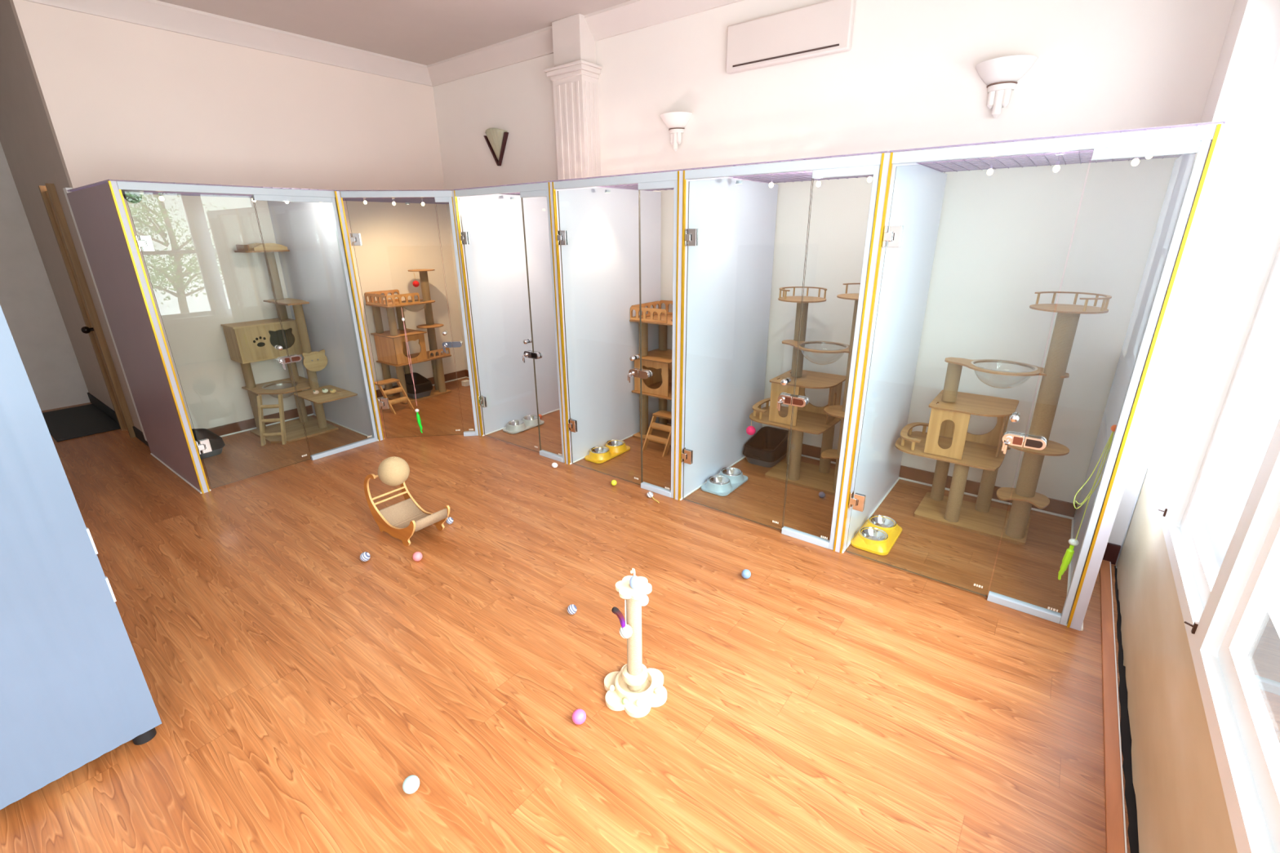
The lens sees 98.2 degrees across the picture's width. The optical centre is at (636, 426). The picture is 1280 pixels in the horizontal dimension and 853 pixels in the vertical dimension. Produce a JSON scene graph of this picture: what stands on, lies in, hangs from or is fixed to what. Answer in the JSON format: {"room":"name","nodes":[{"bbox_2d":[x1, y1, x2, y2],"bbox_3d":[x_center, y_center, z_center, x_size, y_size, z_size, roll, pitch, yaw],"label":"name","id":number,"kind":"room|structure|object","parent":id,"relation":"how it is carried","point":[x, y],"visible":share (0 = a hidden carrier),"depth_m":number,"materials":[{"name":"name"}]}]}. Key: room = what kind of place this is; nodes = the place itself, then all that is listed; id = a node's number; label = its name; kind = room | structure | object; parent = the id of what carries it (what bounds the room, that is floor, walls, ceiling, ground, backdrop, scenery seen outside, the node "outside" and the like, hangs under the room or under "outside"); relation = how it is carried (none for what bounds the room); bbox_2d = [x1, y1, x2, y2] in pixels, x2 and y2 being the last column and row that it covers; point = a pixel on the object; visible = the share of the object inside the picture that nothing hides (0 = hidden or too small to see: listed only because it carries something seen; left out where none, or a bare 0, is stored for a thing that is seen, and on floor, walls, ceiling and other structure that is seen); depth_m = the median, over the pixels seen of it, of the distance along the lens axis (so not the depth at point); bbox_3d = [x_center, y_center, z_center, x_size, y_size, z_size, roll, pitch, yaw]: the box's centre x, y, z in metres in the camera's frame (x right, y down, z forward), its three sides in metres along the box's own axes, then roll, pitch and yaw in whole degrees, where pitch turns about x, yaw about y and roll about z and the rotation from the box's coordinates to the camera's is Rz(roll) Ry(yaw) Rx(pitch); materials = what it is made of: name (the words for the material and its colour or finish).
{"room":"cat boarding room","nodes":[
{"label":"cat boarding room","id":0,"kind":"room"},
{"bbox_2d":[0,142,90,410],"bbox_3d":[-6.670,-1.560,4.777,0.100,3.320,2.100,14,24,35],"label":"wall","id":1,"kind":"structure","parent":0,"point":[28,304],"depth_m":5.60,"materials":[{"name":"paint"}]},
{"bbox_2d":[0,0,142,431],"bbox_3d":[-5.016,-1.616,4.877,2.380,3.320,0.100,14,24,35],"label":"wall","id":2,"kind":"structure","parent":0,"point":[27,140],"depth_m":4.64,"materials":[{"name":"paint"}]},
{"bbox_2d":[38,182,135,438],"bbox_3d":[-4.684,-0.923,4.734,0.360,2.100,0.140,14,24,35],"label":"door","id":3,"kind":"structure","parent":2,"relation":"in","point":[49,194],"depth_m":4.68,"materials":[{"name":"beige wood"}]},
{"bbox_2d":[87,392,119,423],"bbox_3d":[-5.397,-0.176,5.634,1.460,0.110,0.014,14,24,35],"label":"baseboard","id":4,"kind":"structure","parent":2,"relation":"attached to","point":[108,411],"depth_m":5.66,"materials":[{"name":"black rubber"}]},
{"bbox_2d":[62,187,146,440],"bbox_3d":[-4.087,-0.804,4.331,0.100,1.950,0.055,14,24,35],"label":"trim","id":5,"kind":"structure","parent":2,"relation":"attached to","point":[65,189],"depth_m":4.26,"materials":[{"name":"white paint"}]},
{"bbox_2d":[133,426,149,447],"bbox_3d":[-4.312,0.095,4.843,0.560,0.100,0.012,14,24,35],"label":"baseboard","id":6,"kind":"structure","parent":2,"relation":"attached to","point":[139,434],"depth_m":4.87,"materials":[{"name":"black rubber"}]},
{"bbox_2d":[9,0,466,428],"bbox_3d":[-3.124,-1.776,5.267,0.100,3.320,3.080,14,24,35],"label":"wall","id":7,"kind":"structure","parent":0,"point":[122,100],"depth_m":4.74,"materials":[{"name":"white paint"}]},
{"bbox_2d":[24,0,431,86],"bbox_3d":[-3.051,-3.248,4.673,0.130,0.150,3.079,14,24,35],"label":"trim","id":8,"kind":"structure","parent":7,"relation":"attached to","point":[156,14],"depth_m":4.49,"materials":[{"name":"paint"}]},
{"bbox_2d":[206,369,466,437],"bbox_3d":[-3.058,-0.248,5.773,0.014,0.100,3.070,14,24,35],"label":"baseboard","id":9,"kind":"structure","parent":7,"relation":"attached to","point":[228,428],"depth_m":5.27,"materials":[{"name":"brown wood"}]},
{"bbox_2d":[157,0,630,65],"bbox_3d":[-2.116,-2.707,2.759,9.000,0.080,5.280,14,24,35],"label":"ceiling","id":10,"kind":"structure","parent":0,"point":[424,32],"depth_m":4.42,"materials":[{"name":"paint"}]},
{"bbox_2d":[0,377,1130,852],"bbox_3d":[-2.078,0.490,3.885,9.000,0.060,5.280,14,24,35],"label":"floor","id":11,"kind":"structure","parent":0,"point":[821,700],"depth_m":2.30,"materials":[{"name":"brown wood"}]},
{"bbox_2d":[0,305,161,809],"bbox_3d":[-2.158,0.421,1.663,0.601,1.550,0.704,14,24,35],"label":"cabinet","id":12,"kind":"object","parent":11,"relation":"on","point":[74,690],"visible":1,"depth_m":1.70,"materials":[{"name":"blue metal"}]},
{"bbox_2d":[42,404,120,441],"bbox_3d":[-5.489,-0.054,5.437,1.290,0.012,0.454,14,24,35],"label":"floor mat","id":13,"kind":"object","parent":11,"relation":"on","point":[63,424],"visible":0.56,"depth_m":5.37,"materials":[{"name":"black rubber"}]},
{"bbox_2d":[66,180,211,493],"bbox_3d":[-3.533,-0.605,3.928,1.253,2.010,0.064,14,24,35],"label":"partition panel","id":14,"kind":"object","parent":11,"relation":"on","point":[100,214],"visible":1,"depth_m":3.78,"materials":[{"name":"grey laminate"}]},
{"bbox_2d":[121,190,143,203],"bbox_3d":[-3.109,-1.426,3.420,0.120,0.093,0.120,14,24,35],"label":"dome camera","id":15,"kind":"object","parent":14,"relation":"attached to","point":[132,196],"visible":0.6,"depth_m":3.40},
{"bbox_2d":[116,181,335,197],"bbox_3d":[-2.669,-1.587,3.728,0.040,0.045,1.261,14,24,35],"label":"header beam","id":16,"kind":"structure","parent":14,"relation":"attached to","point":[122,185],"depth_m":3.62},
{"bbox_2d":[67,179,335,197],"bbox_3d":[-3.162,-1.730,4.069,1.247,0.008,1.305,14,24,35],"label":"lid","id":17,"kind":"object","parent":16,"relation":"on","point":[104,181],"visible":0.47,"depth_m":4.18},
{"bbox_2d":[124,191,311,488],"bbox_3d":[-2.813,-0.563,3.849,0.088,1.943,0.688,14,24,35],"label":"door","id":18,"kind":"structure","parent":16,"relation":"attached to","point":[145,242],"depth_m":3.83,"materials":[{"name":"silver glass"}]},
{"bbox_2d":[191,428,225,459],"bbox_3d":[-3.660,0.124,4.586,0.460,0.198,0.314,14,24,35],"label":"box","id":19,"kind":"object","parent":11,"relation":"on","point":[216,442],"visible":0.29,"depth_m":4.57,"materials":[{"name":"grey plastic"}]},
{"bbox_2d":[199,447,222,459],"bbox_3d":[-3.658,0.190,4.611,0.436,0.058,0.286,14,24,35],"label":"tray","id":20,"kind":"object","parent":19,"relation":"on","point":[215,451],"depth_m":4.52,"materials":[{"name":"grey plastic"}]},
{"bbox_2d":[220,243,357,445],"bbox_3d":[-3.039,-0.699,4.736,1.050,1.640,0.659,14,24,35],"label":"cat tree","id":21,"kind":"object","parent":11,"relation":"on","point":[251,341],"visible":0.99,"depth_m":4.89,"materials":[{"name":"beige wood"}]},
{"bbox_2d":[241,376,311,394],"bbox_3d":[-3.199,-0.365,5.027,0.530,0.010,0.490,14,24,35],"label":"shelf","id":22,"kind":"object","parent":21,"relation":"attached to","point":[301,384],"depth_m":4.97,"materials":[{"name":"brown wood"}]},
{"bbox_2d":[293,385,357,404],"bbox_3d":[-2.725,-0.284,4.846,0.520,0.010,0.335,14,24,35],"label":"shelf","id":23,"kind":"object","parent":21,"relation":"attached to","point":[308,394],"depth_m":4.82,"materials":[{"name":"brown wood"}]},
{"bbox_2d":[252,194,377,460],"bbox_3d":[-2.441,-0.730,4.315,0.048,1.965,0.545,14,24,35],"label":"fixed glass panel","id":24,"kind":"object","parent":11,"relation":"on","point":[295,357],"visible":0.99,"depth_m":4.39,"materials":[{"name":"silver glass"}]},
{"bbox_2d":[266,191,384,440],"bbox_3d":[-2.740,-0.950,4.882,1.268,2.010,0.064,14,24,35],"label":"partition panel","id":25,"kind":"object","parent":11,"relation":"on","point":[312,269],"visible":0.87,"depth_m":4.76,"materials":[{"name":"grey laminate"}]},
{"bbox_2d":[340,190,453,197],"bbox_3d":[-1.829,-1.781,4.252,0.829,0.045,0.040,-3,20,-5],"label":"header beam","id":26,"kind":"structure","parent":25,"relation":"attached to","point":[445,193],"depth_m":4.23,"materials":[{"name":"white metal"}]},
{"bbox_2d":[335,190,546,204],"bbox_3d":[-1.957,-2.088,5.045,1.883,0.008,1.816,14,24,35],"label":"lid","id":27,"kind":"object","parent":25,"relation":"on","point":[416,200],"visible":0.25,"depth_m":5.32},
{"bbox_2d":[360,551,370,561],"bbox_3d":[-1.494,0.717,3.052,0.052,0.052,0.052,14,24,35],"label":"ball","id":28,"kind":"object","parent":11,"relation":"on","point":[364,557],"visible":1,"depth_m":3.04,"materials":[{"name":"white plastic"}]},
{"bbox_2d":[345,198,463,438],"bbox_3d":[-1.881,-0.826,4.563,0.673,1.943,0.088,-3,20,-6],"label":"door","id":29,"kind":"structure","parent":11,"relation":"on","point":[355,238],"depth_m":4.62,"materials":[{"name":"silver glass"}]},
{"bbox_2d":[401,310,422,432],"bbox_3d":[-1.897,-0.455,4.674,0.044,1.086,0.038,14,24,35],"label":"toy","id":30,"kind":"object","parent":29,"relation":"attached to","point":[419,421],"visible":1,"depth_m":4.76,"materials":[{"name":"green plastic"}]},
{"bbox_2d":[364,456,449,546],"bbox_3d":[-1.367,0.408,3.286,0.517,0.479,0.234,14,24,35],"label":"cat scratcher","id":31,"kind":"object","parent":11,"relation":"on","point":[400,520],"visible":1,"depth_m":3.28,"materials":[{"name":"beige wood"}]},
{"bbox_2d":[364,269,451,413],"bbox_3d":[-2.417,-0.939,5.850,0.670,1.337,0.900,14,24,35],"label":"cat tree","id":32,"kind":"object","parent":11,"relation":"on","point":[390,345],"visible":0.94,"depth_m":5.88,"materials":[{"name":"brown wood"}]},
{"bbox_2d":[397,372,433,398],"bbox_3d":[-2.429,-0.450,6.085,0.330,0.219,0.269,14,24,35],"label":"box","id":33,"kind":"object","parent":32,"relation":"on","point":[423,386],"visible":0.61,"depth_m":6.04,"materials":[{"name":"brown plastic"}]},
{"bbox_2d":[407,390,431,398],"bbox_3d":[-2.427,-0.378,6.111,0.306,0.066,0.241,14,24,35],"label":"tray","id":34,"kind":"object","parent":33,"relation":"on","point":[419,393],"depth_m":5.99,"materials":[{"name":"grey plastic"}]},
{"bbox_2d":[402,775,419,794],"bbox_3d":[-0.726,1.154,1.787,0.052,0.052,0.052,14,24,35],"label":"ball","id":35,"kind":"object","parent":11,"relation":"on","point":[411,784],"visible":1,"depth_m":1.77,"materials":[{"name":"white plastic"}]},
{"bbox_2d":[412,551,422,561],"bbox_3d":[-1.204,0.715,3.048,0.052,0.052,0.052,14,24,35],"label":"ball","id":36,"kind":"object","parent":11,"relation":"on","point":[417,556],"visible":1,"depth_m":3.03,"materials":[{"name":"pink plastic"}]},
{"bbox_2d":[434,196,478,435],"bbox_3d":[-1.481,-0.846,4.611,0.128,1.965,0.047,-3,20,-5],"label":"fixed glass panel","id":37,"kind":"object","parent":11,"relation":"on","point":[455,344],"visible":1,"depth_m":4.59,"materials":[{"name":"clear glass"}]},
{"bbox_2d":[451,190,559,436],"bbox_3d":[-1.027,-1.028,5.043,0.064,2.010,1.219,14,24,35],"label":"partition panel","id":38,"kind":"object","parent":11,"relation":"on","point":[495,255],"visible":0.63,"depth_m":4.87,"materials":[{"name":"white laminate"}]},
{"bbox_2d":[454,182,548,196],"bbox_3d":[-0.973,-1.692,3.969,1.046,0.045,0.040,14,24,35],"label":"header beam","id":39,"kind":"structure","parent":38,"relation":"attached to","point":[538,186],"depth_m":3.93,"materials":[{"name":"white metal"}]},
{"bbox_2d":[458,193,540,453],"bbox_3d":[-1.085,-0.769,4.376,0.730,1.943,0.088,14,24,35],"label":"door","id":40,"kind":"structure","parent":39,"relation":"attached to","point":[464,237],"depth_m":4.35,"materials":[{"name":"clear glass"}]},
{"bbox_2d":[453,181,658,194],"bbox_3d":[-0.609,-1.879,4.406,1.070,0.008,1.232,14,24,35],"label":"lid","id":41,"kind":"object","parent":39,"relation":"on","point":[619,187],"visible":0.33,"depth_m":4.10,"materials":[{"name":"white plastic"}]},
{"bbox_2d":[502,414,544,434],"bbox_3d":[-1.042,-0.028,5.125,0.190,0.069,0.400,14,24,35],"label":"pet feeder","id":42,"kind":"object","parent":11,"relation":"on","point":[513,427],"visible":0.97,"depth_m":5.10,"materials":[{"name":"grey plastic"}]},
{"bbox_2d":[506,420,524,426],"bbox_3d":[-1.100,-0.013,5.052,0.150,0.047,0.150,14,24,35],"label":"steel bowl","id":43,"kind":"object","parent":42,"relation":"on","point":[513,423],"depth_m":5.09,"materials":[{"name":"silver metal"}]},
{"bbox_2d":[523,414,537,420],"bbox_3d":[-0.985,-0.064,5.192,0.150,0.047,0.150,14,24,35],"label":"steel bowl","id":44,"kind":"object","parent":42,"relation":"on","point":[531,417],"depth_m":5.23,"materials":[{"name":"silver metal"}]},
{"bbox_2d":[520,189,564,462],"bbox_3d":[-0.676,-0.671,4.086,0.287,1.965,0.048,14,24,35],"label":"fixed glass panel","id":45,"kind":"object","parent":11,"relation":"on","point":[535,354],"visible":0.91,"depth_m":4.04,"materials":[{"name":"clear glass"}]},
{"bbox_2d":[567,604,577,614],"bbox_3d":[-0.303,0.861,2.610,0.046,0.046,0.046,14,24,35],"label":"ball","id":46,"kind":"object","parent":11,"relation":"on","point":[571,609],"visible":1,"depth_m":2.60,"materials":[{"name":"white plastic"}]},
{"bbox_2d":[572,708,586,724],"bbox_3d":[-0.210,1.062,2.029,0.052,0.052,0.052,14,24,35],"label":"ball","id":47,"kind":"object","parent":11,"relation":"on","point":[579,716],"visible":1,"depth_m":2.01,"materials":[{"name":"plastic"}]},
{"bbox_2d":[548,182,661,464],"bbox_3d":[-0.179,-0.819,4.422,0.064,2.010,1.219,14,24,35],"label":"partition panel","id":48,"kind":"object","parent":11,"relation":"on","point":[600,260],"visible":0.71,"depth_m":4.27,"materials":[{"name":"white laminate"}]},
{"bbox_2d":[584,439,630,463],"bbox_3d":[-0.232,0.191,4.479,0.190,0.069,0.410,14,24,35],"label":"pet feeder","id":49,"kind":"object","parent":11,"relation":"on","point":[613,448],"visible":1,"depth_m":4.45,"materials":[{"name":"yellow plastic"}]},
{"bbox_2d":[590,446,608,453],"bbox_3d":[-0.291,0.206,4.403,0.150,0.047,0.150,14,24,35],"label":"steel bowl","id":50,"kind":"object","parent":49,"relation":"on","point":[597,450],"depth_m":4.44,"materials":[{"name":"silver metal"}]},
{"bbox_2d":[606,439,624,446],"bbox_3d":[-0.173,0.154,4.546,0.150,0.047,0.150,14,24,35],"label":"steel bowl","id":51,"kind":"object","parent":49,"relation":"on","point":[615,442],"depth_m":4.59,"materials":[{"name":"silver metal"}]},
{"bbox_2d":[604,568,666,718],"bbox_3d":[-0.009,0.772,2.081,0.254,0.559,0.253,14,24,35],"label":"post","id":52,"kind":"object","parent":11,"relation":"on","point":[635,689],"visible":1,"depth_m":2.09,"materials":[{"name":"fabric"}]},
{"bbox_2d":[615,575,652,599],"bbox_3d":[-0.011,0.585,2.015,0.124,0.014,0.134,14,24,35],"label":"flower","id":53,"kind":"object","parent":52,"relation":"on","point":[625,590],"depth_m":1.99,"materials":[{"name":"white fabric"}]},
{"bbox_2d":[604,664,666,718],"bbox_3d":[-0.005,1.027,2.170,0.255,0.020,0.254,14,24,35],"label":"flower","id":54,"kind":"object","parent":52,"relation":"on","point":[614,701],"depth_m":2.12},
{"bbox_2d":[629,300,672,457],"bbox_3d":[0.329,-0.495,4.496,0.808,1.337,0.650,14,24,35],"label":"cat tree","id":55,"kind":"object","parent":11,"relation":"on","point":[659,361],"visible":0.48,"depth_m":4.62,"materials":[{"name":"brown wood"}]},
{"bbox_2d":[638,180,677,497],"bbox_3d":[0.136,-0.472,3.493,0.278,1.965,0.047,14,24,35],"label":"fixed glass panel","id":56,"kind":"object","parent":11,"relation":"on","point":[642,373],"visible":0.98,"depth_m":3.42,"materials":[{"name":"clear glass"}]},
{"bbox_2d":[553,171,677,189],"bbox_3d":[-0.145,-1.488,3.363,0.994,0.045,0.040,14,24,35],"label":"header beam","id":57,"kind":"structure","parent":56,"relation":"on","point":[670,175],"depth_m":3.32,"materials":[{"name":"white metal"}]},
{"bbox_2d":[556,185,641,485],"bbox_3d":[-0.254,-0.565,3.768,0.688,1.943,0.088,14,24,35],"label":"door","id":58,"kind":"structure","parent":57,"relation":"attached to","point":[562,237],"depth_m":3.73,"materials":[{"name":"clear glass"}]},
{"bbox_2d":[551,169,775,190],"bbox_3d":[0.220,-1.676,3.800,1.017,0.008,1.232,14,24,35],"label":"lid","id":59,"kind":"object","parent":57,"relation":"on","point":[632,185],"visible":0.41,"depth_m":3.63,"materials":[{"name":"white plastic"}]},
{"bbox_2d":[701,466,747,496],"bbox_3d":[0.625,0.377,3.920,0.205,0.069,0.375,14,24,35],"label":"pet feeder","id":60,"kind":"object","parent":11,"relation":"on","point":[730,478],"visible":1,"depth_m":3.89,"materials":[{"name":"blue plastic"}]},
{"bbox_2d":[707,475,729,484],"bbox_3d":[0.571,0.391,3.850,0.150,0.047,0.150,14,24,35],"label":"steel bowl","id":61,"kind":"object","parent":60,"relation":"on","point":[717,479],"depth_m":3.89,"materials":[{"name":"silver metal"}]},
{"bbox_2d":[720,466,742,475],"bbox_3d":[0.679,0.343,3.982,0.150,0.047,0.150,14,24,35],"label":"steel bowl","id":62,"kind":"object","parent":60,"relation":"on","point":[730,471],"depth_m":4.02,"materials":[{"name":"silver metal"}]},
{"bbox_2d":[673,170,777,500],"bbox_3d":[0.628,-0.621,3.831,0.064,2.010,1.219,14,24,35],"label":"partition panel","id":63,"kind":"object","parent":11,"relation":"on","point":[731,266],"visible":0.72,"depth_m":3.69,"materials":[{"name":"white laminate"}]},
{"bbox_2d":[741,568,751,578],"bbox_3d":[0.566,0.761,2.862,0.048,0.048,0.048,14,24,35],"label":"ball","id":64,"kind":"object","parent":11,"relation":"on","point":[746,574],"visible":1,"depth_m":2.85,"materials":[{"name":"white plastic"}]},
{"bbox_2d":[742,426,788,467],"bbox_3d":[1.020,0.158,4.320,0.270,0.204,0.379,14,24,35],"label":"box","id":65,"kind":"object","parent":11,"relation":"on","point":[767,446],"visible":0.88,"depth_m":4.28,"materials":[{"name":"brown plastic"}]},
{"bbox_2d":[745,453,786,467],"bbox_3d":[1.022,0.226,4.346,0.246,0.060,0.351,14,24,35],"label":"tray","id":66,"kind":"object","parent":65,"relation":"on","point":[753,460],"depth_m":4.21,"materials":[{"name":"grey plastic"}]},
{"bbox_2d":[749,283,860,495],"bbox_3d":[1.239,-0.287,3.822,0.873,1.372,0.516,17,26,41],"label":"cat tree","id":67,"kind":"object","parent":11,"relation":"on","point":[809,419],"visible":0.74,"depth_m":3.84,"materials":[{"name":"brown wood"}]},
{"bbox_2d":[746,420,755,435],"bbox_3d":[0.825,0.010,3.995,0.068,0.109,0.068,14,24,35],"label":"toy","id":68,"kind":"object","parent":67,"relation":"hanging from","point":[750,430],"visible":1,"depth_m":3.98,"materials":[{"name":"pink fabric"}]},
{"bbox_2d":[799,343,848,364],"bbox_3d":[1.222,-0.473,3.651,0.312,0.127,0.312,14,24,35],"label":"clear bowl","id":69,"kind":"object","parent":67,"relation":"on","point":[802,346],"depth_m":3.56,"materials":[{"name":"plastic"}]},
{"bbox_2d":[781,164,880,550],"bbox_3d":[0.975,-0.265,2.878,0.307,1.965,0.048,14,24,35],"label":"fixed glass panel","id":70,"kind":"object","parent":11,"relation":"on","point":[797,400],"visible":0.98,"depth_m":2.75,"materials":[{"name":"clear glass"}]},
{"bbox_2d":[684,153,881,179],"bbox_3d":[0.684,-1.285,2.756,1.049,0.045,0.040,14,24,35],"label":"header beam","id":71,"kind":"structure","parent":70,"relation":"on","point":[868,159],"depth_m":2.70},
{"bbox_2d":[680,172,812,530],"bbox_3d":[0.564,-0.364,3.169,0.714,1.943,0.088,14,24,35],"label":"door","id":72,"kind":"structure","parent":71,"relation":"attached to","point":[691,234],"depth_m":3.13,"materials":[{"name":"clear glass"}]},
{"bbox_2d":[682,151,942,182],"bbox_3d":[1.049,-1.472,3.193,1.072,0.008,1.232,14,24,35],"label":"lid","id":73,"kind":"object","parent":71,"relation":"on","point":[800,178],"visible":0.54,"depth_m":3.44,"materials":[{"name":"white plastic"}]},
{"bbox_2d":[850,515,902,555],"bbox_3d":[1.399,0.615,3.219,0.203,0.069,0.380,14,24,35],"label":"pet feeder","id":74,"kind":"object","parent":11,"relation":"on","point":[878,534],"visible":1,"depth_m":3.18,"materials":[{"name":"yellow plastic"}]},
{"bbox_2d":[859,527,888,541],"bbox_3d":[1.344,0.628,3.149,0.150,0.047,0.150,14,24,35],"label":"steel bowl","id":75,"kind":"object","parent":74,"relation":"on","point":[866,534],"depth_m":3.18,"materials":[{"name":"silver metal"}]},
{"bbox_2d":[869,515,896,528],"bbox_3d":[1.453,0.580,3.282,0.150,0.047,0.150,14,24,35],"label":"steel bowl","id":76,"kind":"object","parent":74,"relation":"on","point":[876,521],"depth_m":3.31,"materials":[{"name":"silver metal"}]},
{"bbox_2d":[833,152,946,553],"bbox_3d":[1.479,-0.412,3.208,0.064,2.010,1.219,14,24,35],"label":"partition panel","id":77,"kind":"object","parent":11,"relation":"on","point":[918,192],"visible":1,"depth_m":3.01,"materials":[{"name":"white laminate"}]},
{"bbox_2d":[892,124,1217,164],"bbox_3d":[1.526,-1.077,2.140,1.027,0.045,0.040,14,24,35],"label":"header beam","id":78,"kind":"structure","parent":77,"relation":"attached to","point":[1206,132],"depth_m":2.07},
{"bbox_2d":[845,151,1091,596],"bbox_3d":[1.405,-0.157,2.553,0.690,1.943,0.088,14,24,35],"label":"door","id":79,"kind":"structure","parent":78,"relation":"attached to","point":[895,233],"depth_m":2.51,"materials":[{"name":"clear glass"}]},
{"bbox_2d":[888,121,1225,172],"bbox_3d":[1.892,-1.265,2.576,1.052,0.008,1.232,14,24,35],"label":"ceiling panel","id":80,"kind":"object","parent":78,"relation":"on","point":[959,165],"visible":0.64,"depth_m":2.79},
{"bbox_2d":[895,291,1111,546],"bbox_3d":[2.024,-0.088,3.231,0.869,1.372,0.520,14,24,35],"label":"cat tree","id":81,"kind":"object","parent":11,"relation":"on","point":[947,440],"visible":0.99,"depth_m":3.22,"materials":[{"name":"brown wood"}]},
{"bbox_2d":[971,361,1037,388],"bbox_3d":[2.018,-0.277,3.069,0.312,0.127,0.312,14,24,35],"label":"clear bowl","id":82,"kind":"object","parent":81,"relation":"on","point":[1034,372],"depth_m":2.99,"materials":[{"name":"plastic"}]},
{"bbox_2d":[986,139,1211,626],"bbox_3d":[1.808,-0.060,2.268,0.308,1.965,0.048,14,24,35],"label":"fixed glass panel","id":83,"kind":"object","parent":11,"relation":"on","point":[1201,148],"visible":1,"depth_m":2.10,"materials":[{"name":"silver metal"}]},
{"bbox_2d":[1057,424,1116,579],"bbox_3d":[1.921,0.341,2.384,0.076,0.750,0.038,14,24,35],"label":"toy","id":84,"kind":"object","parent":83,"relation":"hanging from","point":[1067,558],"visible":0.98,"depth_m":2.39,"materials":[{"name":"green plastic"}]},
{"bbox_2d":[1066,122,1237,631],"bbox_3d":[2.313,-0.206,2.598,0.066,2.010,1.219,14,24,35],"label":"partition panel","id":85,"kind":"object","parent":11,"relation":"on","point":[1220,146],"visible":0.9,"depth_m":2.29,"materials":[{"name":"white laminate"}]},
{"bbox_2d":[432,0,1235,519],"bbox_3d":[0.408,-1.575,4.576,6.570,3.320,0.100,14,24,35],"label":"wall","id":86,"kind":"structure","parent":0,"point":[908,78],"depth_m":3.38,"materials":[{"name":"beige paint"}]},
{"bbox_2d":[483,128,508,165],"bbox_3d":[-1.402,-2.770,5.500,0.336,0.330,0.095,14,24,35],"label":"sconce","id":87,"kind":"object","parent":86,"relation":"attached to","point":[495,139],"visible":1,"depth_m":5.47,"materials":[{"name":"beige glass"}]},
{"bbox_2d":[543,13,601,181],"bbox_3d":[-0.514,-1.728,5.043,0.430,3.320,0.249,14,24,35],"label":"pilaster","id":88,"kind":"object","parent":86,"relation":"attached to","point":[574,76],"depth_m":4.62,"materials":[{"name":"paint"}]},
{"bbox_2d":[426,0,743,86],"bbox_3d":[0.280,-3.049,3.993,6.270,0.150,0.130,14,24,35],"label":"trim","id":89,"kind":"structure","parent":86,"relation":"attached to","point":[630,15],"depth_m":4.64,"materials":[{"name":"paint"}]},
{"bbox_2d":[660,111,692,151],"bbox_3d":[0.277,-2.266,4.273,0.270,0.252,0.135,14,24,35],"label":"wall sconce","id":90,"kind":"object","parent":86,"relation":"attached to","point":[676,122],"visible":1,"depth_m":4.24,"materials":[{"name":"white paint"}]},
{"bbox_2d":[465,369,1077,519],"bbox_3d":[0.282,-0.069,5.149,6.066,0.100,0.014,14,24,35],"label":"baseboard","id":91,"kind":"structure","parent":86,"relation":"attached to","point":[1056,506],"depth_m":3.79,"materials":[{"name":"brown wood"}]},
{"bbox_2d":[725,0,855,74],"bbox_3d":[0.981,-2.554,3.641,0.860,0.285,0.063,14,24,35],"label":"air conditioner","id":92,"kind":"object","parent":86,"relation":"attached to","point":[825,28],"depth_m":3.59,"materials":[{"name":"paint"}]},
{"bbox_2d":[975,54,1038,118],"bbox_3d":[1.978,-1.841,3.024,0.290,0.272,0.145,14,24,35],"label":"wall sconce","id":93,"kind":"object","parent":86,"relation":"attached to","point":[1001,75],"visible":1,"depth_m":3.01,"materials":[{"name":"white paint"}]},
{"bbox_2d":[1107,0,1279,561],"bbox_3d":[2.701,-0.892,2.558,0.335,3.320,0.470,14,24,35],"label":"wall","id":94,"kind":"structure","parent":0,"point":[1251,47],"depth_m":2.35,"materials":[{"name":"beige paint"}]},
{"bbox_2d":[1102,542,1120,564],"bbox_3d":[2.491,0.668,2.970,0.133,0.110,0.015,14,24,35],"label":"baseboard","id":95,"kind":"structure","parent":94,"relation":"attached to","point":[1112,551],"depth_m":2.94,"materials":[{"name":"red wood"}]},
{"bbox_2d":[1114,133,1279,852],"bbox_3d":[1.164,-0.182,0.597,0.220,3.320,4.709,14,24,35],"label":"wall","id":96,"kind":"structure","parent":0,"point":[1175,802],"depth_m":1.76,"materials":[{"name":"white paint"}]},
{"bbox_2d":[1099,560,1127,852],"bbox_3d":[1.070,1.353,1.220,0.041,0.012,4.695,14,24,35],"label":"trim","id":97,"kind":"structure","parent":96,"relation":"attached to","point":[1114,824],"depth_m":1.97,"materials":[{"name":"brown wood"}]},
{"bbox_2d":[1146,49,1279,530],"bbox_3d":[2.280,-0.590,2.107,0.091,1.880,0.810,14,24,35],"label":"window","id":98,"kind":"structure","parent":96,"relation":"in","point":[1165,473],"depth_m":2.32,"materials":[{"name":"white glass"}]},
{"bbox_2d":[1162,192,1279,654],"bbox_3d":[1.778,-0.369,1.497,0.091,1.880,0.830,14,24,35],"label":"window","id":99,"kind":"structure","parent":96,"relation":"in","point":[1197,579],"depth_m":1.82,"materials":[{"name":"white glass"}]},
{"bbox_2d":[1191,435,1279,852],"bbox_3d":[1.271,-0.145,0.879,0.091,1.880,0.830,14,24,35],"label":"window","id":100,"kind":"structure","parent":96,"relation":"in","point":[1246,745],"depth_m":1.30,"materials":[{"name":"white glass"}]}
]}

